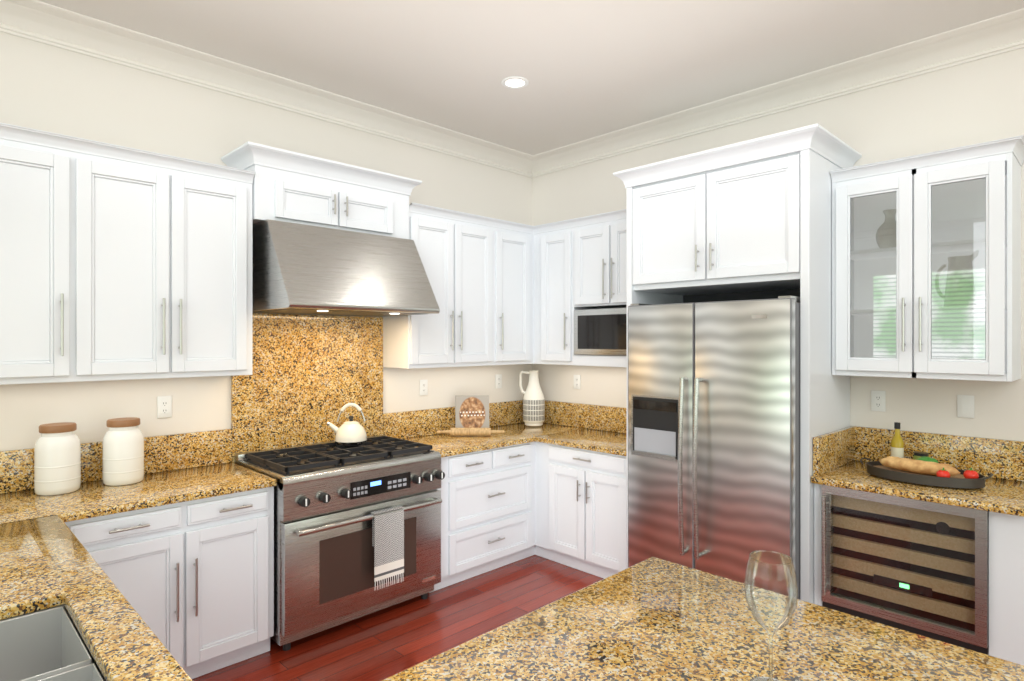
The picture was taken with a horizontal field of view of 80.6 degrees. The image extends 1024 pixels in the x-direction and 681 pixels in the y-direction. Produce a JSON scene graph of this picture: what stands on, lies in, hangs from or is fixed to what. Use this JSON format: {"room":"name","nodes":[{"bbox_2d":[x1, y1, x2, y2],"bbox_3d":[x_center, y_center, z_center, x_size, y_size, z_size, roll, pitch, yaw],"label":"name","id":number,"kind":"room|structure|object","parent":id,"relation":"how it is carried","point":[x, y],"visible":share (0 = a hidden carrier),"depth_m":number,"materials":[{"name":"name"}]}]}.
{"room":"kitchen","nodes":[
{"label":"kitchen","id":0,"kind":"room"},
{"bbox_2d":[0,32,531,450],"bbox_3d":[-2.170,0.035,3.141,6.700,3.190,0.100,0,0,-45],"label":"wall","id":1,"kind":"structure","parent":0,"point":[49,88],"depth_m":3.39,"materials":[{"name":"beige paint"}]},
{"bbox_2d":[0,126,51,384],"bbox_3d":[-2.261,-0.350,2.733,0.535,1.080,0.348,0,0,-45],"label":"upper cabinet","id":2,"kind":"object","parent":1,"relation":"attached to","point":[25,159],"depth_m":2.64,"materials":[{"name":"white wood"}]},
{"bbox_2d":[52,138,255,382],"bbox_3d":[-1.856,-0.350,3.133,0.885,1.080,0.348,0,0,-45],"label":"upper cabinet","id":3,"kind":"object","parent":1,"relation":"attached to","point":[117,262],"depth_m":2.97,"materials":[{"name":"white wood"}]},
{"bbox_2d":[157,396,171,417],"bbox_3d":[-1.911,0.365,3.319,0.072,0.118,0.007,0,0,-45],"label":"electrical outlet","id":4,"kind":"object","parent":1,"relation":"attached to","point":[164,406],"visible":1,"depth_m":3.32,"materials":[{"name":"white plastic"}]},
{"bbox_2d":[0,0,547,177],"bbox_3d":[-2.061,-1.506,3.030,6.500,0.107,0.210,0,0,-45],"label":"crown molding","id":5,"kind":"structure","parent":1,"relation":"attached to","point":[45,23],"depth_m":3.49,"materials":[{"name":"white paint"}]},
{"bbox_2d":[221,141,421,238],"bbox_3d":[-1.152,-0.870,3.785,1.146,0.400,0.407,0,0,-45],"label":"upper cabinet","id":6,"kind":"object","parent":1,"relation":"attached to","point":[295,187],"visible":0.94,"depth_m":3.59,"materials":[{"name":"white wood"}]},
{"bbox_2d":[253,219,439,316],"bbox_3d":[-1.041,-0.415,3.702,0.976,0.503,0.683,0,0,-45],"label":"range hood","id":7,"kind":"object","parent":1,"relation":"attached to","point":[305,269],"visible":0.96,"depth_m":3.45,"materials":[{"name":"silver metal"}]},
{"bbox_2d":[420,380,427,395],"bbox_3d":[-0.664,0.355,4.548,0.072,0.118,0.007,0,0,-45],"label":"electrical outlet","id":8,"kind":"object","parent":1,"relation":"attached to","point":[423,387],"visible":1,"depth_m":4.54,"materials":[{"name":"white plastic"}]},
{"bbox_2d":[382,206,493,368],"bbox_3d":[-0.529,-0.350,4.442,0.776,1.080,0.348,0,0,-45],"label":"upper cabinet","id":9,"kind":"object","parent":1,"relation":"attached to","point":[456,251],"depth_m":4.28,"materials":[{"name":"white wood"}]},
{"bbox_2d":[495,374,501,388],"bbox_3d":[-0.113,0.345,5.092,0.072,0.118,0.007,0,0,-45],"label":"electrical outlet","id":10,"kind":"object","parent":1,"relation":"attached to","point":[498,380],"visible":1,"depth_m":5.09,"materials":[{"name":"white plastic"}]},
{"bbox_2d":[494,222,525,364],"bbox_3d":[-0.112,-0.350,4.853,0.395,1.080,0.348,0,0,-45],"label":"upper cabinet","id":11,"kind":"object","parent":1,"relation":"attached to","point":[505,292],"depth_m":4.72,"materials":[{"name":"white wood"}]},
{"bbox_2d":[191,555,603,680],"bbox_3d":[0.147,1.680,0.791,6.700,0.100,6.700,0,0,-45],"label":"floor","id":12,"kind":"structure","parent":0,"point":[383,644],"depth_m":3.40,"materials":[{"name":"brown wood"}]},
{"bbox_2d":[3,604,102,677],"bbox_3d":[-2.004,1.190,2.130,0.618,0.878,1.568,0,0,-45],"label":"base cabinet","id":13,"kind":"object","parent":12,"relation":"on","point":[93,660],"depth_m":1.65,"materials":[{"name":"white"}]},
{"bbox_2d":[64,486,273,680],"bbox_3d":[-1.777,1.190,3.014,0.941,0.878,0.628,0,0,-45],"label":"base cabinet","id":14,"kind":"object","parent":12,"relation":"on","point":[193,581],"depth_m":2.87,"materials":[{"name":"white wood"}]},
{"bbox_2d":[0,469,191,680],"bbox_3d":[-1.235,0.635,1.386,0.668,0.230,3.648,0,0,-45],"label":"countertop","id":15,"kind":"structure","parent":14,"relation":"on","point":[44,565],"depth_m":1.81,"materials":[{"name":"stone"}]},
{"bbox_2d":[0,605,103,680],"bbox_3d":[-1.131,0.857,1.272,0.439,0.210,0.844,0,0,-45],"label":"sink","id":16,"kind":"object","parent":15,"relation":"in","point":[45,645],"visible":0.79,"depth_m":1.64,"materials":[{"name":"silver metal"}]},
{"bbox_2d":[0,313,583,510],"bbox_3d":[-1.066,0.432,3.693,4.148,1.195,0.660,0,0,-45],"label":"countertop","id":17,"kind":"structure","parent":14,"relation":"on","point":[306,368],"depth_m":3.80,"materials":[{"name":"stone"}]},
{"bbox_2d":[34,422,80,495],"bbox_3d":[-2.147,0.555,2.854,0.179,0.318,0.179,0,0,-45],"label":"canister","id":18,"kind":"object","parent":17,"relation":"on","point":[57,460],"visible":1,"depth_m":2.79,"materials":[{"name":"white ceramic"}]},
{"bbox_2d":[102,417,143,485],"bbox_3d":[-1.957,0.555,3.042,0.179,0.318,0.179,0,0,-45],"label":"canister","id":19,"kind":"object","parent":17,"relation":"on","point":[123,451],"visible":1,"depth_m":2.98,"materials":[{"name":"white ceramic"}]},
{"bbox_2d":[437,428,504,435],"bbox_3d":[-0.308,0.682,4.507,0.511,0.062,0.062,0,0,0],"label":"rolling pin","id":20,"kind":"object","parent":17,"relation":"on","point":[470,431],"visible":1,"depth_m":4.48,"materials":[{"name":"brown wood"}]},
{"bbox_2d":[455,395,488,427],"bbox_3d":[-0.306,0.568,4.646,0.260,0.290,0.024,0,-9,-7],"label":"cookbook","id":21,"kind":"object","parent":17,"relation":"on","point":[471,411],"visible":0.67,"depth_m":4.64,"materials":[{"name":"white"}]},
{"bbox_2d":[519,370,544,425],"bbox_3d":[0.184,0.483,5.090,0.184,0.462,0.184,0,0,-45],"label":"patterned vase","id":22,"kind":"object","parent":17,"relation":"on","point":[533,406],"visible":1,"depth_m":5.03,"materials":[{"name":"white ceramic"}]},
{"bbox_2d":[234,435,444,650],"bbox_3d":[-1.011,1.145,3.649,1.022,0.969,0.744,0,0,-45],"label":"range","id":23,"kind":"object","parent":12,"relation":"on","point":[330,497],"visible":0.9,"depth_m":3.35,"materials":[{"name":"silver metal"}]},
{"bbox_2d":[326,403,366,445],"bbox_3d":[-1.057,0.529,3.863,0.256,0.260,0.203,0,0,-3],"label":"kettle","id":24,"kind":"object","parent":23,"relation":"on","point":[350,432],"visible":1,"depth_m":3.81,"materials":[{"name":"white ceramic"}]},
{"bbox_2d":[371,506,403,589],"bbox_3d":[-0.710,1.180,3.443,0.195,0.431,0.041,0,0,-45],"label":"towel","id":25,"kind":"object","parent":23,"relation":"hanging from","point":[388,537],"visible":1,"depth_m":3.42,"materials":[{"name":"fabric"}]},
{"bbox_2d":[429,442,532,592],"bbox_3d":[-0.390,1.190,4.382,0.891,0.878,0.628,0,0,-45],"label":"base cabinet","id":26,"kind":"object","parent":12,"relation":"on","point":[507,505],"depth_m":4.16,"materials":[{"name":"white wood"}]},
{"bbox_2d":[537,442,626,578],"bbox_3d":[0.680,1.190,4.429,0.628,0.878,0.848,0,0,-45],"label":"base cabinet","id":27,"kind":"object","parent":12,"relation":"on","point":[582,494],"depth_m":4.18,"materials":[{"name":"white wood"}]},
{"bbox_2d":[536,404,626,455],"bbox_3d":[0.687,0.635,4.399,0.660,0.230,0.796,0,0,-45],"label":"countertop","id":28,"kind":"structure","parent":27,"relation":"on","point":[598,428],"depth_m":4.72,"materials":[{"name":"stone"}]},
{"bbox_2d":[628,296,799,599],"bbox_3d":[1.281,0.696,3.632,0.834,1.845,1.023,0,0,-45],"label":"refrigerator","id":29,"kind":"object","parent":12,"relation":"on","point":[714,438],"visible":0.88,"depth_m":3.32,"materials":[{"name":"grey metal"}]},
{"bbox_2d":[613,124,861,603],"bbox_3d":[1.341,0.275,3.694,0.719,2.709,1.241,0,0,-45],"label":"cabinet","id":30,"kind":"object","parent":12,"relation":"on","point":[751,219],"visible":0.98,"depth_m":3.33,"materials":[{"name":"white wood"}]},
{"bbox_2d":[821,485,988,654],"bbox_3d":[2.010,1.183,3.035,0.636,0.893,0.670,0,0,-45],"label":"wine cooler","id":31,"kind":"object","parent":12,"relation":"on","point":[919,567],"visible":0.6,"depth_m":2.88,"materials":[{"name":"black"}]},
{"bbox_2d":[811,426,1023,664],"bbox_3d":[2.056,1.065,3.016,0.653,1.129,0.847,0,0,-45],"label":"base cabinet","id":32,"kind":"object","parent":12,"relation":"on","point":[839,454],"depth_m":2.98,"materials":[{"name":"stone"}]},
{"bbox_2d":[891,422,903,457],"bbox_3d":[2.095,0.569,3.281,0.061,0.250,0.061,0,0,-45],"label":"olive oil bottle","id":33,"kind":"object","parent":32,"relation":"on","point":[897,446],"visible":0.81,"depth_m":3.26,"materials":[{"name":"yellow glass"}]},
{"bbox_2d":[913,451,928,459],"bbox_3d":[2.168,0.643,3.199,0.073,0.101,0.073,0,0,-45],"label":"jar","id":34,"kind":"object","parent":32,"relation":"on","point":[917,454],"visible":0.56,"depth_m":3.18,"materials":[{"name":"green"}]},
{"bbox_2d":[860,458,992,488],"bbox_3d":[2.036,0.657,2.991,0.306,0.074,0.549,0,0,-45],"label":"serving tray","id":35,"kind":"object","parent":32,"relation":"on","point":[879,469],"visible":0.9,"depth_m":2.88,"materials":[{"name":"black wood"}]},
{"bbox_2d":[879,456,959,475],"bbox_3d":[2.015,0.625,2.998,0.080,0.065,0.360,0,0,-37],"label":"baguette","id":36,"kind":"object","parent":35,"relation":"on","point":[916,466],"visible":0.98,"depth_m":2.98,"materials":[{"name":"beige food"}]},
{"bbox_2d":[915,456,937,462],"bbox_3d":[2.104,0.624,3.061,0.111,0.070,0.116,0,0,-45],"label":"leafy greens","id":37,"kind":"object","parent":35,"relation":"on","point":[925,458],"visible":0.27,"depth_m":3.04,"materials":[{"name":"green"}]},
{"bbox_2d":[936,467,949,477],"bbox_3d":[2.039,0.629,2.853,0.056,0.059,0.056,0,0,-45],"label":"tomato","id":38,"kind":"object","parent":35,"relation":"on","point":[942,473],"visible":0.73,"depth_m":2.84,"materials":[{"name":"red food"}]},
{"bbox_2d":[963,467,978,478],"bbox_3d":[2.159,0.628,2.838,0.060,0.062,0.060,0,0,-45],"label":"tomato","id":39,"kind":"object","parent":35,"relation":"on","point":[970,473],"visible":0.79,"depth_m":2.82,"materials":[{"name":"red food"}]},
{"bbox_2d":[37,0,1023,154],"bbox_3d":[0.147,-1.610,0.791,6.700,0.100,6.700,0,0,-45],"label":"ceiling","id":40,"kind":"structure","parent":0,"point":[587,69],"depth_m":3.19,"materials":[{"name":"white paint"}]},
{"bbox_2d":[501,76,528,88],"bbox_3d":[0.018,-1.556,3.642,0.168,0.007,0.168,0,0,-45],"label":"recessed light","id":41,"kind":"object","parent":40,"relation":"in","point":[514,82],"visible":1,"depth_m":3.63,"materials":[{"name":"white plastic"}]},
{"bbox_2d":[382,557,1023,680],"bbox_3d":[0.375,0.732,1.163,1.312,0.035,1.070,0,0,-45],"label":"countertop","id":42,"kind":"structure","parent":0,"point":[646,619],"depth_m":1.42,"materials":[{"name":"stone"}]},
{"bbox_2d":[744,550,797,680],"bbox_3d":[0.532,0.580,1.241,0.102,0.269,0.102,0,0,-45],"label":"wine glass","id":43,"kind":"object","parent":42,"relation":"on","point":[787,565],"visible":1,"depth_m":1.26,"materials":[{"name":"clear glass"}]},
{"bbox_2d":[532,48,1023,440],"bbox_3d":[2.532,0.035,3.072,0.100,3.190,6.600,0,0,-45],"label":"wall","id":44,"kind":"structure","parent":0,"point":[974,102],"depth_m":3.39,"materials":[{"name":"beige paint"}]},
{"bbox_2d":[534,222,609,365],"bbox_3d":[0.461,-0.350,4.851,0.348,1.080,0.500,0,0,-45],"label":"upper cabinet","id":45,"kind":"object","parent":44,"relation":"attached to","point":[557,249],"depth_m":4.72,"materials":[{"name":"white wood"}]},
{"bbox_2d":[574,307,626,355],"bbox_3d":[0.816,-0.062,4.460,0.344,0.340,0.650,0,0,-45],"label":"microwave","id":46,"kind":"object","parent":45,"relation":"in","point":[600,331],"visible":0.52,"depth_m":4.39,"materials":[{"name":"grey metal"}]},
{"bbox_2d":[574,375,580,388],"bbox_3d":[0.540,0.345,5.013,0.007,0.118,0.072,0,0,-45],"label":"electrical outlet","id":47,"kind":"object","parent":44,"relation":"attached to","point":[577,381],"visible":1,"depth_m":5.01,"materials":[{"name":"white plastic"}]},
{"bbox_2d":[582,210,626,309],"bbox_3d":[0.831,-0.572,4.476,0.348,0.635,0.703,0,0,-45],"label":"upper cabinet","id":48,"kind":"object","parent":44,"relation":"attached to","point":[604,239],"depth_m":4.39,"materials":[{"name":"white wood"}]},
{"bbox_2d":[532,8,1023,172],"bbox_3d":[2.411,-1.506,2.974,0.210,0.107,6.150,0,0,-45],"label":"crown molding","id":49,"kind":"structure","parent":44,"relation":"attached to","point":[1003,33],"depth_m":3.62,"materials":[{"name":"white paint"}]},
{"bbox_2d":[871,390,885,411],"bbox_3d":[2.089,0.345,3.442,0.007,0.118,0.072,0,0,-45],"label":"electrical outlet","id":50,"kind":"object","parent":44,"relation":"attached to","point":[878,400],"visible":1,"depth_m":3.44,"materials":[{"name":"white plastic"}]},
{"bbox_2d":[829,135,1023,381],"bbox_3d":[2.139,-0.367,3.123,0.386,1.113,0.811,0,0,-45],"label":"upper cabinet","id":51,"kind":"object","parent":44,"relation":"attached to","point":[893,315],"visible":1,"depth_m":3.04,"materials":[{"name":"white wood"}]},
{"bbox_2d":[876,209,895,247],"bbox_3d":[2.040,-0.595,3.258,0.132,0.218,0.132,0,0,-45],"label":"vase","id":52,"kind":"object","parent":51,"relation":"in","point":[879,232],"depth_m":3.23,"materials":[{"name":"white ceramic"}]},
{"bbox_2d":[935,249,978,306],"bbox_3d":[2.245,-0.309,3.050,0.132,0.288,0.180,0,0,-45],"label":"pitcher","id":53,"kind":"object","parent":51,"relation":"in","point":[954,282],"depth_m":3.00,"materials":[{"name":"glass"}]},
{"bbox_2d":[957,395,973,417],"bbox_3d":[2.372,0.345,3.155,0.008,0.118,0.072,0,0,-45],"label":"light switch","id":54,"kind":"object","parent":44,"relation":"attached to","point":[965,406],"visible":1,"depth_m":3.15,"materials":[{"name":"white plastic"}]}
]}

